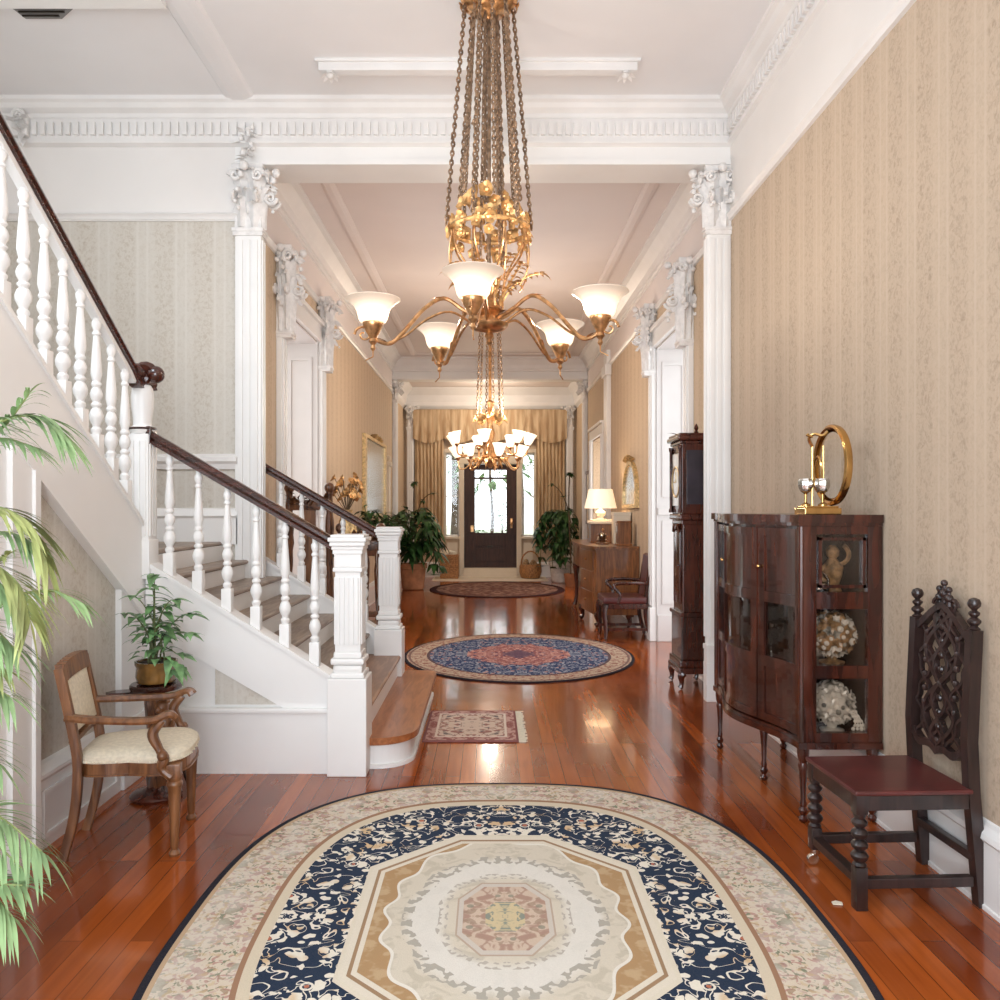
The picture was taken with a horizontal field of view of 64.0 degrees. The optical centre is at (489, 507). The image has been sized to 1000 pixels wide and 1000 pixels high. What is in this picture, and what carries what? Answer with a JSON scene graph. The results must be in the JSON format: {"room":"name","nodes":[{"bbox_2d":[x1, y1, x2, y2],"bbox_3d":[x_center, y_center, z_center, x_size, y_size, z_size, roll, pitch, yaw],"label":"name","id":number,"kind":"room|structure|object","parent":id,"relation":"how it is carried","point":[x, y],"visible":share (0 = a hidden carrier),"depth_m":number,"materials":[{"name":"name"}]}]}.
{"room":"historic interior","nodes":[
{"label":"historic interior","id":0,"kind":"room"},
{"bbox_2d":[41,495,114,759],"bbox_3d":[-2.060,0.039,2.050,0.140,2.922,4.500,0,0,0],"label":"wall","id":1,"kind":"structure","parent":0,"point":[98,640],"depth_m":3.80,"materials":[{"name":"paint"}]},
{"bbox_2d":[0,436,40,875],"bbox_3d":[-1.960,0.550,2.880,0.060,1.900,1.160,0,0,0],"label":"door","id":2,"kind":"structure","parent":1,"relation":"in","point":[20,485],"depth_m":3.33,"materials":[{"name":"white paint"}]},
{"bbox_2d":[41,725,122,849],"bbox_3d":[-1.968,1.310,3.850,0.045,0.380,0.820,0,0,0],"label":"baseboard","id":3,"kind":"structure","parent":1,"relation":"attached to","point":[56,769],"depth_m":3.66,"materials":[{"name":"white paint"}]},
{"bbox_2d":[6,222,234,559],"bbox_3d":[-2.925,-0.815,6.230,2.050,4.630,0.060,0,0,0],"label":"wall","id":4,"kind":"structure","parent":0,"point":[167,288],"depth_m":6.20,"materials":[{"name":"paper"}]},
{"bbox_2d":[3,108,29,146],"bbox_3d":[-3.594,-2.889,6.122,0.181,0.316,0.136,0,0,0],"label":"trim","id":5,"kind":"structure","parent":4,"relation":"attached to","point":[20,122],"depth_m":6.09,"materials":[{"name":"white paint"}]},
{"bbox_2d":[104,454,236,468],"bbox_3d":[-2.950,-0.360,6.175,2.000,0.120,0.050,0,0,0],"label":"trim","id":6,"kind":"structure","parent":4,"relation":"attached to","point":[219,461],"depth_m":6.17,"materials":[{"name":"white paint"}]},
{"bbox_2d":[157,508,236,543],"bbox_3d":[-2.950,0.140,6.178,2.000,0.280,0.045,0,0,0],"label":"baseboard","id":7,"kind":"structure","parent":4,"relation":"attached to","point":[213,518],"depth_m":6.17,"materials":[{"name":"white paint"}]},
{"bbox_2d":[226,124,281,577],"bbox_3d":[-1.825,-0.720,6.180,0.390,4.439,0.295,0,0,0],"label":"column","id":8,"kind":"structure","parent":4,"relation":"attached to","point":[252,182],"depth_m":6.16,"materials":[{"name":"white paint"}]},
{"bbox_2d":[235,147,730,182],"bbox_3d":[-0.050,-2.890,6.348,3.840,0.480,0.355,0,0,0],"label":"ceiling beam","id":9,"kind":"structure","parent":4,"relation":"attached to","point":[294,164],"depth_m":6.19,"materials":[{"name":"white paint"}]},
{"bbox_2d":[266,244,403,588],"bbox_3d":[-2.070,-0.815,11.930,0.400,4.630,11.340,0,0,0],"label":"wall","id":10,"kind":"structure","parent":0,"point":[358,402],"depth_m":10.14,"materials":[{"name":"paper"}]},
{"bbox_2d":[272,243,343,577],"bbox_3d":[-1.938,-0.400,7.886,0.660,3.800,2.043,0,0,0],"label":"door frame","id":11,"kind":"structure","parent":10,"relation":"in","point":[304,356],"depth_m":8.67,"materials":[{"name":"white paint"}]},
{"bbox_2d":[362,433,386,516],"bbox_3d":[-1.827,-0.523,12.900,0.085,1.326,2.400,0,0,0],"label":"wall mirror","id":12,"kind":"object","parent":10,"relation":"attached to","point":[374,452],"visible":0.89,"depth_m":12.81,"materials":[{"name":"gold wood"}]},
{"bbox_2d":[367,438,383,513],"bbox_3d":[-1.855,-0.480,12.900,0.012,1.140,2.064,0,0,0],"label":"mirror glass","id":13,"kind":"object","parent":12,"relation":"attached to","point":[375,448],"depth_m":12.92,"materials":[{"name":"grey"}]},
{"bbox_2d":[387,455,392,526],"bbox_3d":[-1.825,0.275,14.400,0.110,2.450,0.280,0,0,0],"label":"trim","id":14,"kind":"structure","parent":10,"relation":"attached to","point":[389,464],"depth_m":14.33,"materials":[{"name":"beige paint"}]},
{"bbox_2d":[392,380,403,515],"bbox_3d":[-1.787,-0.475,15.358,0.284,3.950,0.385,0,0,0],"label":"trim","id":15,"kind":"structure","parent":10,"relation":"attached to","point":[396,386],"depth_m":15.30,"materials":[{"name":"white paint"}]},
{"bbox_2d":[0,0,771,94],"bbox_3d":[-0.915,-3.205,2.385,6.370,0.150,8.270,0,0,0],"label":"ceiling","id":16,"kind":"structure","parent":0,"point":[684,47],"depth_m":5.40,"materials":[{"name":"paint"}]},
{"bbox_2d":[14,9,71,18],"bbox_3d":[-2.760,-3.115,5.010,0.440,0.030,0.150,0,0,0],"label":"ceiling vent","id":17,"kind":"object","parent":16,"relation":"in","point":[26,13],"visible":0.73,"depth_m":5.03,"materials":[{"name":"white metal"}]},
{"bbox_2d":[0,0,165,8],"bbox_3d":[-2.970,-3.100,4.060,1.960,0.060,1.720,0,0,0],"label":"trim","id":18,"kind":"structure","parent":16,"relation":"attached to","point":[4,4],"depth_m":4.88,"materials":[{"name":"white paint"}]},
{"bbox_2d":[165,0,253,99],"bbox_3d":[-1.905,-3.112,2.300,0.230,0.035,7.800,0,0,0],"label":"trim","id":19,"kind":"structure","parent":16,"relation":"attached to","point":[191,16],"depth_m":5.38,"materials":[{"name":"paint"}]},
{"bbox_2d":[314,58,640,82],"bbox_3d":[-0.085,-3.067,5.604,2.270,0.125,0.153,0,0,0],"label":"trim","id":20,"kind":"structure","parent":16,"relation":"attached to","point":[329,68],"depth_m":5.58,"materials":[{"name":"white paint"}]},
{"bbox_2d":[345,0,628,381],"bbox_3d":[0.041,-2.001,4.949,1.670,2.258,1.605,0,0,43],"label":"chandelier","id":21,"kind":"object","parent":16,"relation":"hanging from","point":[475,283],"visible":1,"depth_m":4.82,"materials":[{"name":"gold metal"}]},
{"bbox_2d":[266,207,704,387],"bbox_3d":[0.000,-2.535,10.875,3.760,0.630,8.750,0,0,0],"label":"wall","id":22,"kind":"structure","parent":0,"point":[277,230],"depth_m":8.87,"materials":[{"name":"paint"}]},
{"bbox_2d":[264,236,703,391],"bbox_3d":[0.000,-2.232,10.875,3.740,0.055,8.750,0,0,0],"label":"trim","id":23,"kind":"structure","parent":22,"relation":"attached to","point":[269,242],"depth_m":9.96,"materials":[{"name":"white paint"}]},
{"bbox_2d":[268,183,701,371],"bbox_3d":[0.000,-2.720,10.875,3.740,0.260,8.750,0,0,0],"label":"trim","id":24,"kind":"structure","parent":22,"relation":"attached to","point":[296,209],"depth_m":9.18,"materials":[{"name":"white paint"}]},
{"bbox_2d":[321,183,658,355],"bbox_3d":[0.000,-2.835,10.700,2.960,0.030,8.220,0,0,0],"label":"trim","id":25,"kind":"structure","parent":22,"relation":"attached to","point":[331,190],"depth_m":8.59,"materials":[{"name":"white paint"}]},
{"bbox_2d":[392,372,587,381],"bbox_3d":[0.000,-2.750,15.385,3.740,0.600,0.330,0,0,0],"label":"trim","id":26,"kind":"structure","parent":22,"relation":"attached to","point":[400,376],"depth_m":15.25,"materials":[{"name":"white paint"}]},
{"bbox_2d":[300,183,679,386],"bbox_3d":[0.000,-2.925,12.060,4.540,0.650,11.080,0,0,0],"label":"ceiling","id":27,"kind":"structure","parent":0,"point":[577,227],"depth_m":8.62,"materials":[{"name":"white paint"}]},
{"bbox_2d":[447,281,536,470],"bbox_3d":[0.018,-1.665,9.988,1.149,2.370,1.155,0,0,0],"label":"chandelier","id":28,"kind":"object","parent":27,"relation":"hanging from","point":[492,452],"visible":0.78,"depth_m":9.95,"materials":[{"name":"gold metal"}]},
{"bbox_2d":[404,409,575,563],"bbox_3d":[0.000,-0.815,17.500,4.600,4.630,0.200,0,0,0],"label":"wall","id":29,"kind":"structure","parent":0,"point":[447,444],"depth_m":17.40,"materials":[{"name":"paint"}]},
{"bbox_2d":[404,405,419,562],"bbox_3d":[-1.690,-0.360,17.301,0.330,3.720,0.312,0,0,0],"label":"trim","id":30,"kind":"structure","parent":29,"relation":"attached to","point":[409,409],"depth_m":17.27,"materials":[{"name":"white paint"}]},
{"bbox_2d":[446,453,458,535],"bbox_3d":[-0.820,-0.290,17.480,0.320,1.820,0.040,0,0,0],"label":"window","id":31,"kind":"structure","parent":29,"relation":"in","point":[446,453],"depth_m":17.46,"materials":[{"name":"white paint"}]},
{"bbox_2d":[398,382,581,408],"bbox_3d":[0.000,-2.375,16.475,3.740,0.450,1.850,0,0,0],"label":"trim","id":32,"kind":"structure","parent":29,"relation":"attached to","point":[423,397],"depth_m":17.33,"materials":[{"name":"white paint"}]},
{"bbox_2d":[432,449,547,580],"bbox_3d":[0.000,0.110,16.950,2.400,2.780,1.100,0,0,0],"label":"trim","id":33,"kind":"structure","parent":29,"relation":"attached to","point":[465,574],"depth_m":17.35,"materials":[{"name":"beige paint"}]},
{"bbox_2d":[413,410,566,442],"bbox_3d":[0.000,-1.760,17.229,3.320,0.720,0.069,0,0,0],"label":"valance","id":34,"kind":"object","parent":29,"relation":"attached to","point":[429,426],"visible":0.82,"depth_m":17.23,"materials":[{"name":"beige fabric"}]},
{"bbox_2d":[415,439,443,537],"bbox_3d":[-1.310,-0.480,17.300,0.620,2.240,0.064,0,0,0],"label":"curtain","id":35,"kind":"object","parent":34,"relation":"hanging from","point":[429,457],"visible":0.73,"depth_m":17.30,"materials":[{"name":"beige fabric"}]},
{"bbox_2d":[536,438,564,536],"bbox_3d":[1.310,-0.480,17.300,0.620,2.240,0.064,0,0,0],"label":"curtain","id":36,"kind":"object","parent":34,"relation":"hanging from","point":[550,457],"visible":0.71,"depth_m":17.30,"materials":[{"name":"fabric"}]},
{"bbox_2d":[464,464,516,567],"bbox_3d":[0.007,0.175,17.433,1.145,2.250,0.133,0,0,0],"label":"door","id":37,"kind":"structure","parent":29,"relation":"in","point":[481,550],"depth_m":17.45,"materials":[{"name":"brown wood"}]},
{"bbox_2d":[522,453,533,535],"bbox_3d":[0.830,-0.290,17.480,0.300,1.820,0.040,0,0,0],"label":"window","id":38,"kind":"structure","parent":29,"relation":"in","point":[525,453],"depth_m":17.46,"materials":[{"name":"white paint"}]},
{"bbox_2d":[560,405,575,572],"bbox_3d":[1.690,-0.360,17.301,0.330,3.720,0.312,0,0,0],"label":"trim","id":39,"kind":"structure","parent":29,"relation":"attached to","point":[569,408],"depth_m":17.27,"materials":[{"name":"white paint"}]},
{"bbox_2d":[0,577,999,999],"bbox_3d":[-0.775,1.560,7.810,6.750,0.120,19.220,0,0,0],"label":"floor","id":40,"kind":"structure","parent":0,"point":[632,729],"depth_m":3.95,"materials":[{"name":"red wood"}]},
{"bbox_2d":[0,383,103,965],"bbox_3d":[-1.434,0.586,1.852,0.720,1.828,0.838,0,0,10],"label":"potted palm","id":41,"kind":"object","parent":40,"relation":"on","point":[14,600],"visible":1,"depth_m":2.00,"materials":[{"name":"plant"}]},
{"bbox_2d":[53,650,199,861],"bbox_3d":[-1.611,1.079,3.616,0.555,0.851,0.519,0,0,-11],"label":"armchair","id":42,"kind":"object","parent":40,"relation":"on","point":[166,752],"visible":1,"depth_m":3.44,"materials":[{"name":"brown wood"}]},
{"bbox_2d":[82,727,198,763],"bbox_3d":[-1.575,1.063,3.623,0.474,0.066,0.437,0,0,-11],"label":"seat cushion","id":43,"kind":"object","parent":42,"relation":"on","point":[180,744],"depth_m":3.50,"materials":[{"name":"beige fabric"}]},
{"bbox_2d":[106,678,185,804],"bbox_3d":[-1.770,1.204,4.151,0.391,0.592,0.278,0,0,0],"label":"plant stand","id":44,"kind":"object","parent":40,"relation":"on","point":[155,792],"visible":0.42,"depth_m":4.08,"materials":[{"name":"brown wood"}]},
{"bbox_2d":[116,573,207,686],"bbox_3d":[-1.701,0.627,4.148,0.487,0.571,0.297,0,0,0],"label":"potted plant","id":45,"kind":"object","parent":44,"relation":"on","point":[152,670],"visible":1,"depth_m":4.11,"materials":[{"name":"green plant"}]},
{"bbox_2d":[0,112,435,789],"bbox_3d":[-2.190,-0.554,4.042,3.520,4.107,4.916,0,0,0],"label":"staircase","id":46,"kind":"structure","parent":40,"relation":"on","point":[289,676],"depth_m":4.51,"materials":[{"name":"white paint"}]},
{"bbox_2d":[284,483,334,597],"bbox_3d":[-1.523,0.642,6.989,0.452,1.715,0.503,0,0,0],"label":"chair","id":47,"kind":"object","parent":40,"relation":"on","point":[310,507],"visible":0.34,"depth_m":6.76,"materials":[{"name":"brown wood"}]},
{"bbox_2d":[335,523,385,624],"bbox_3d":[-1.087,0.812,6.958,0.504,1.375,0.503,0,0,0],"label":"chair","id":48,"kind":"object","parent":40,"relation":"on","point":[374,543],"visible":0.08,"depth_m":6.73,"materials":[{"name":"brown wood"}]},
{"bbox_2d":[368,551,377,619],"bbox_3d":[-1.630,0.980,11.000,0.460,1.040,1.500,0,0,0],"label":"console table","id":49,"kind":"object","parent":40,"relation":"on","point":[370,553],"visible":0.09,"depth_m":10.30,"materials":[{"name":"brown wood"}]},
{"bbox_2d":[354,505,382,533],"bbox_3d":[-1.603,0.207,10.519,0.321,0.505,0.471,0,0,-34],"label":"potted plant","id":50,"kind":"object","parent":49,"relation":"on","point":[368,516],"visible":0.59,"depth_m":10.47,"materials":[{"name":"green plant"}]},
{"bbox_2d":[357,513,408,534],"bbox_3d":[-1.463,0.257,11.265,0.713,0.405,0.882,0,0,0],"label":"potted plant","id":51,"kind":"object","parent":49,"relation":"on","point":[385,520],"visible":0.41,"depth_m":11.21,"materials":[{"name":"green plant"}]},
{"bbox_2d":[391,506,449,589],"bbox_3d":[-1.271,0.733,14.735,1.098,1.534,1.290,0,0,0],"label":"potted plant","id":52,"kind":"object","parent":40,"relation":"on","point":[427,538],"visible":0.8,"depth_m":14.54,"materials":[{"name":"green plant"}]},
{"bbox_2d":[409,482,436,522],"bbox_3d":[-1.351,0.484,16.105,0.675,2.032,0.336,0,0,0],"label":"plant","id":53,"kind":"object","parent":40,"relation":"on","point":[413,484],"visible":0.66,"depth_m":16.09,"materials":[{"name":"green plant"}]},
{"bbox_2d":[440,550,458,578],"bbox_3d":[-0.860,1.195,17.000,0.394,0.609,0.354,0,0,0],"label":"wicker basket","id":54,"kind":"object","parent":40,"relation":"on","point":[452,569],"visible":0.71,"depth_m":16.83,"materials":[{"name":"brown wicker"}]},
{"bbox_2d":[422,711,527,741],"bbox_3d":[-0.094,1.494,5.500,0.682,0.010,0.770,0,0,0],"label":"rug","id":55,"kind":"object","parent":40,"relation":"on","point":[442,726],"visible":1,"depth_m":5.44,"materials":[{"name":"beige fabric"}]},
{"bbox_2d":[430,581,564,597],"bbox_3d":[0.130,1.493,14.750,2.480,0.012,2.900,0,0,0],"label":"oval rug","id":56,"kind":"object","parent":40,"relation":"on","point":[493,589],"visible":1,"depth_m":14.60,"materials":[{"name":"carpet"}]},
{"bbox_2d":[132,783,884,999],"bbox_3d":[0.055,1.492,2.910,2.330,0.014,2.840,0,0,0],"label":"oval rug","id":57,"kind":"object","parent":40,"relation":"on","point":[454,891],"visible":1,"depth_m":2.92,"materials":[{"name":"beige carpet"}]},
{"bbox_2d":[405,634,634,683],"bbox_3d":[0.290,1.493,8.150,2.320,0.012,2.640,0,0,0],"label":"oval rug","id":58,"kind":"object","parent":40,"relation":"on","point":[492,658],"visible":0.94,"depth_m":7.90,"materials":[{"name":"blue carpet"}]},
{"bbox_2d":[519,551,541,578],"bbox_3d":[0.860,1.202,17.000,0.479,0.596,0.479,0,0,0],"label":"wicker basket","id":59,"kind":"object","parent":40,"relation":"on","point":[532,570],"visible":0.99,"depth_m":16.84,"materials":[{"name":"wicker"}]},
{"bbox_2d":[532,510,578,582],"bbox_3d":[1.324,0.766,16.203,0.991,1.468,1.172,0,0,0],"label":"potted plant","id":60,"kind":"object","parent":40,"relation":"on","point":[559,535],"visible":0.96,"depth_m":16.02,"materials":[{"name":"green plant"}]},
{"bbox_2d":[547,472,575,586],"bbox_3d":[1.385,0.408,15.350,0.610,2.183,0.276,0,0,0],"label":"plant","id":61,"kind":"object","parent":40,"relation":"on","point":[569,577],"visible":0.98,"depth_m":15.34,"materials":[{"name":"green plant"}]},
{"bbox_2d":[571,539,638,627],"bbox_3d":[1.523,0.995,11.150,0.678,1.030,2.360,0,0,0],"label":"bureau","id":62,"kind":"object","parent":40,"relation":"on","point":[597,563],"visible":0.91,"depth_m":10.00,"materials":[{"name":"brown wood"}]},
{"bbox_2d":[587,519,611,542],"bbox_3d":[1.550,0.320,11.148,0.360,0.320,0.325,0,0,0],"label":"wooden chest","id":63,"kind":"object","parent":62,"relation":"on","point":[596,527],"visible":0.79,"depth_m":11.01,"materials":[{"name":"brown wood"}]},
{"bbox_2d":[585,489,616,519],"bbox_3d":[1.540,-0.050,11.150,0.450,0.420,0.450,0,0,0],"label":"table lamp","id":64,"kind":"object","parent":63,"relation":"on","point":[596,498],"visible":1,"depth_m":10.99,"materials":[{"name":"fabric"}]},
{"bbox_2d":[595,533,608,543],"bbox_3d":[1.494,0.405,10.618,0.183,0.150,0.192,0,0,17],"label":"carved ornament","id":65,"kind":"object","parent":62,"relation":"on","point":[602,536],"visible":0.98,"depth_m":10.58,"materials":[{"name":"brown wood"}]},
{"bbox_2d":[611,512,630,543],"bbox_3d":[1.740,0.268,10.620,0.236,0.425,0.216,0,0,0],"label":"box","id":66,"kind":"object","parent":62,"relation":"on","point":[616,516],"visible":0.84,"depth_m":10.52,"materials":[{"name":"beige paint"}]},
{"bbox_2d":[615,521,631,545],"bbox_3d":[1.710,0.323,10.250,0.200,0.315,0.170,0,0,0],"label":"wooden box","id":67,"kind":"object","parent":62,"relation":"on","point":[623,528],"visible":1,"depth_m":10.18,"materials":[{"name":"brown wood"}]},
{"bbox_2d":[596,553,648,639],"bbox_3d":[1.567,1.018,9.320,0.610,0.977,0.587,0,0,0],"label":"armchair","id":68,"kind":"object","parent":40,"relation":"on","point":[618,600],"visible":0.97,"depth_m":9.11,"materials":[{"name":"brown wood"}]},
{"bbox_2d":[597,593,646,603],"bbox_3d":[1.532,1.050,9.320,0.500,0.080,0.520,0,0,0],"label":"seat cushion","id":69,"kind":"object","parent":68,"relation":"on","point":[603,598],"depth_m":9.07,"materials":[{"name":"leather"}]},
{"bbox_2d":[667,424,704,688],"bbox_3d":[1.673,0.400,6.785,0.355,2.199,0.430,0,0,0],"label":"grandfather clock","id":70,"kind":"object","parent":40,"relation":"on","point":[686,452],"visible":0.88,"depth_m":6.62,"materials":[{"name":"brown wood"}]},
{"bbox_2d":[667,433,703,513],"bbox_3d":[1.698,-0.285,6.785,0.305,0.670,0.430,0,0,0],"label":"hood","id":71,"kind":"object","parent":70,"relation":"attached to","point":[686,452],"depth_m":6.61,"materials":[{"name":"brown wood"}]},
{"bbox_2d":[711,513,883,822],"bbox_3d":[1.584,0.766,4.410,0.559,1.468,1.256,0,0,0],"label":"display cabinet","id":72,"kind":"object","parent":40,"relation":"on","point":[760,559],"visible":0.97,"depth_m":4.00,"materials":[{"name":"red wood"}]},
{"bbox_2d":[721,522,796,528],"bbox_3d":[1.601,0.092,4.410,0.498,0.019,1.200,0,0,0],"label":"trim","id":73,"kind":"structure","parent":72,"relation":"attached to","point":[738,525],"depth_m":4.14,"materials":[{"name":"red wood"}]},
{"bbox_2d":[768,602,787,652],"bbox_3d":[1.500,0.624,4.270,0.170,0.280,0.170,0,0,0],"label":"urn","id":74,"kind":"object","parent":72,"relation":"on","point":[777,624],"visible":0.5,"depth_m":4.21,"materials":[{"name":"black paint"}]},
{"bbox_2d":[728,631,864,664],"bbox_3d":[1.601,0.782,4.410,0.498,0.035,1.200,0,0,0],"label":"shelf","id":75,"kind":"object","parent":72,"relation":"attached to","point":[740,641],"depth_m":4.23,"materials":[{"name":"red wood"}]},
{"bbox_2d":[816,571,829,591],"bbox_3d":[1.600,0.369,3.900,0.110,0.130,0.107,0,0,0],"label":"basket","id":76,"kind":"object","parent":72,"relation":"on","point":[825,574],"visible":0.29,"depth_m":3.86,"materials":[{"name":"silver metal"}]},
{"bbox_2d":[816,582,829,591],"bbox_3d":[1.600,0.399,3.900,0.110,0.070,0.107,0,0,0],"label":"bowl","id":77,"kind":"object","parent":76,"relation":"on","point":[823,583],"depth_m":3.85,"materials":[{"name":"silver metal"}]},
{"bbox_2d":[794,424,852,514],"bbox_3d":[1.627,-0.192,3.980,0.187,0.448,0.406,0,0,0],"label":"ornament","id":78,"kind":"object","parent":72,"relation":"on","point":[821,484],"visible":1,"depth_m":3.93,"materials":[{"name":"gold metal"}]},
{"bbox_2d":[798,478,812,492],"bbox_3d":[1.570,-0.109,3.980,0.070,0.074,0.070,0,0,-20],"label":"bowl","id":79,"kind":"object","parent":78,"relation":"on","point":[805,485],"depth_m":3.95,"materials":[{"name":"silver metal"}]},
{"bbox_2d":[815,478,829,492],"bbox_3d":[1.640,-0.109,3.945,0.070,0.074,0.070,0,0,-20],"label":"bowl","id":80,"kind":"object","parent":78,"relation":"on","point":[822,485],"depth_m":3.92,"materials":[{"name":"silver metal"}]},
{"bbox_2d":[822,544,850,591],"bbox_3d":[1.698,0.305,3.968,0.144,0.258,0.140,0,0,-42],"label":"figurine","id":81,"kind":"object","parent":72,"relation":"on","point":[832,567],"visible":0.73,"depth_m":3.94,"materials":[{"name":"ceramic"}]},
{"bbox_2d":[816,609,858,664],"bbox_3d":[1.690,0.632,3.955,0.242,0.264,0.242,0,0,0],"label":"flower ball","id":82,"kind":"object","parent":72,"relation":"on","point":[836,634],"visible":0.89,"depth_m":3.88,"materials":[{"name":"white ceramic"}]},
{"bbox_2d":[816,679,864,730],"bbox_3d":[1.696,0.973,3.956,0.251,0.252,0.237,0,0,0],"label":"flower ball","id":83,"kind":"object","parent":72,"relation":"on","point":[835,705],"visible":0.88,"depth_m":3.88,"materials":[{"name":"white ceramic"}]},
{"bbox_2d":[832,900,842,904],"bbox_3d":[1.315,1.496,3.032,0.038,0.004,0.028,0,0,7],"label":"paper scrap","id":84,"kind":"object","parent":40,"relation":"on","point":[835,902],"visible":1,"depth_m":3.02,"materials":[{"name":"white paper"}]},
{"bbox_2d":[806,580,983,910],"bbox_3d":[1.603,0.893,3.190,0.527,1.214,0.432,0,0,-3],"label":"carved chair","id":85,"kind":"object","parent":40,"relation":"on","point":[876,782],"visible":1,"depth_m":3.11,"materials":[{"name":"black wood"}]},
{"bbox_3d":[-1.620,1.010,9.070,0.390,0.980,0.390,0,0,0],"label":"pedestal stand","id":86,"kind":"object","parent":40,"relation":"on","visible":0},
{"bbox_2d":[330,472,363,533],"bbox_3d":[-1.609,0.053,9.094,0.417,0.932,0.351,0,0,37],"label":"flower vase","id":87,"kind":"object","parent":86,"relation":"on","point":[350,492],"visible":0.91,"depth_m":9.04,"materials":[{"name":"gold"}]},
{"bbox_2d":[576,0,999,826],"bbox_3d":[2.070,-0.815,8.000,0.400,4.630,19.200,0,0,0],"label":"wall","id":88,"kind":"structure","parent":0,"point":[865,266],"depth_m":3.72,"materials":[{"name":"beige paper"}]},
{"bbox_2d":[0,0,826,146],"bbox_3d":[-1.040,-2.960,2.300,5.820,0.340,7.800,0,0,0],"label":"trim","id":89,"kind":"structure","parent":88,"relation":"attached to","point":[55,120],"depth_m":6.13,"materials":[{"name":"white paint"}]},
{"bbox_2d":[5,0,898,221],"bbox_3d":[-1.040,-2.675,2.305,5.840,0.910,7.810,0,0,0],"label":"frieze","id":90,"kind":"object","parent":88,"relation":"attached to","point":[72,179],"visible":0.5,"depth_m":6.19,"materials":[{"name":"white paint"}]},
{"bbox_2d":[7,0,916,220],"bbox_3d":[-1.040,-2.252,2.300,5.820,0.055,7.800,0,0,0],"label":"trim","id":91,"kind":"structure","parent":88,"relation":"attached to","point":[899,10],"depth_m":5.04,"materials":[{"name":"white paint"}]},
{"bbox_2d":[368,562,702,680],"bbox_3d":[0.000,1.335,11.965,3.740,0.330,10.870,0,0,0],"label":"baseboard","id":92,"kind":"structure","parent":88,"relation":"attached to","point":[545,572],"depth_m":12.84,"materials":[{"name":"white paint"}]},
{"bbox_2d":[576,380,587,538],"bbox_3d":[1.792,-0.475,15.353,0.275,3.950,0.395,0,0,0],"label":"trim","id":93,"kind":"structure","parent":88,"relation":"attached to","point":[582,386],"depth_m":15.30,"materials":[{"name":"white paint"}]},
{"bbox_2d":[585,470,588,523],"bbox_3d":[1.847,-0.200,15.050,0.045,1.000,0.600,0,0,0],"label":"picture frame","id":94,"kind":"object","parent":88,"relation":"attached to","point":[586,472],"visible":0.49,"depth_m":15.17,"materials":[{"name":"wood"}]},
{"bbox_2d":[587,474,588,520],"bbox_3d":[1.854,-0.200,15.050,0.010,0.880,0.480,0,0,0],"label":"picture","id":95,"kind":"object","parent":94,"relation":"attached to","point":[587,474],"depth_m":15.17,"materials":[{"name":"beige paint"}]},
{"bbox_2d":[587,420,603,518],"bbox_3d":[2.022,0.035,13.825,0.475,2.930,1.690,0,0,0],"label":"door","id":96,"kind":"structure","parent":88,"relation":"in","point":[596,446],"depth_m":14.48,"materials":[{"name":"white paint"}]},
{"bbox_2d":[601,349,610,518],"bbox_3d":[1.820,-0.475,12.515,0.100,3.950,0.430,0,0,0],"label":"trim","id":97,"kind":"structure","parent":88,"relation":"attached to","point":[606,369],"depth_m":12.35,"materials":[{"name":"white paint"}]},
{"bbox_2d":[622,455,638,507],"bbox_3d":[1.827,-0.353,10.535,0.085,0.706,1.030,0,0,0],"label":"arched mirror","id":98,"kind":"object","parent":88,"relation":"attached to","point":[630,480],"visible":1,"depth_m":10.51,"materials":[{"name":"brown wood"}]},
{"bbox_2d":[625,465,633,503],"bbox_3d":[1.855,-0.310,10.535,0.012,0.520,0.886,0,0,0],"label":"mirror glass","id":99,"kind":"object","parent":98,"relation":"attached to","point":[629,469],"depth_m":10.60,"materials":[{"name":"grey"}]},
{"bbox_2d":[631,256,696,641],"bbox_3d":[1.938,-0.400,8.210,0.645,3.800,1.990,0,0,0],"label":"door frame","id":100,"kind":"structure","parent":88,"relation":"in","point":[668,368],"depth_m":8.98,"materials":[{"name":"white paint"}]},
{"bbox_2d":[688,162,734,701],"bbox_3d":[1.733,-0.575,6.188,0.376,4.150,0.266,0,0,0],"label":"column","id":101,"kind":"structure","parent":88,"relation":"attached to","point":[715,196],"depth_m":6.19,"materials":[{"name":"white paint"}]},
{"bbox_2d":[768,734,999,922],"bbox_3d":[1.853,1.335,2.300,0.035,0.330,7.800,0,0,0],"label":"baseboard","id":102,"kind":"structure","parent":88,"relation":"attached to","point":[943,859],"depth_m":3.20,"materials":[{"name":"white paint"}]},
{"label":"outside","id":103,"kind":"structure","parent":0,"visible":0},
{"bbox_2d":[447,525,532,534],"bbox_3d":[0.000,1.760,43.825,50.000,0.480,52.350,0,0,0],"label":"ground","id":104,"kind":"structure","parent":103,"point":[528,529],"depth_m":59.32,"materials":[{"name":"white"}]},
{"bbox_2d":[447,455,492,534],"bbox_3d":[-1.574,-1.917,36.017,4.000,6.884,4.162,0,0,0],"label":"tree","id":105,"kind":"object","parent":104,"relation":"on","point":[454,511],"visible":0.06,"depth_m":35.88,"materials":[{"name":"green plant"}]},
{"bbox_2d":[447,455,532,532],"bbox_3d":[0.055,-0.680,23.963,3.955,4.404,4.005,0,0,0],"label":"tree","id":106,"kind":"object","parent":104,"relation":"on","point":[492,484],"visible":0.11,"depth_m":23.97,"materials":[{"name":"green plant"}]},
{"bbox_2d":[487,502,505,532],"bbox_3d":[0.367,0.683,26.017,1.334,1.772,1.379,0,0,0],"label":"shrub","id":107,"kind":"object","parent":104,"relation":"on","point":[498,515],"visible":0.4,"depth_m":25.97,"materials":[{"name":"green plant"}]},
{"bbox_2d":[498,455,532,534],"bbox_3d":[1.510,-2.150,39.990,4.063,7.349,4.045,0,0,0],"label":"tree","id":108,"kind":"object","parent":104,"relation":"on","point":[531,461],"visible":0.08,"depth_m":39.91,"materials":[{"name":"green plant"}]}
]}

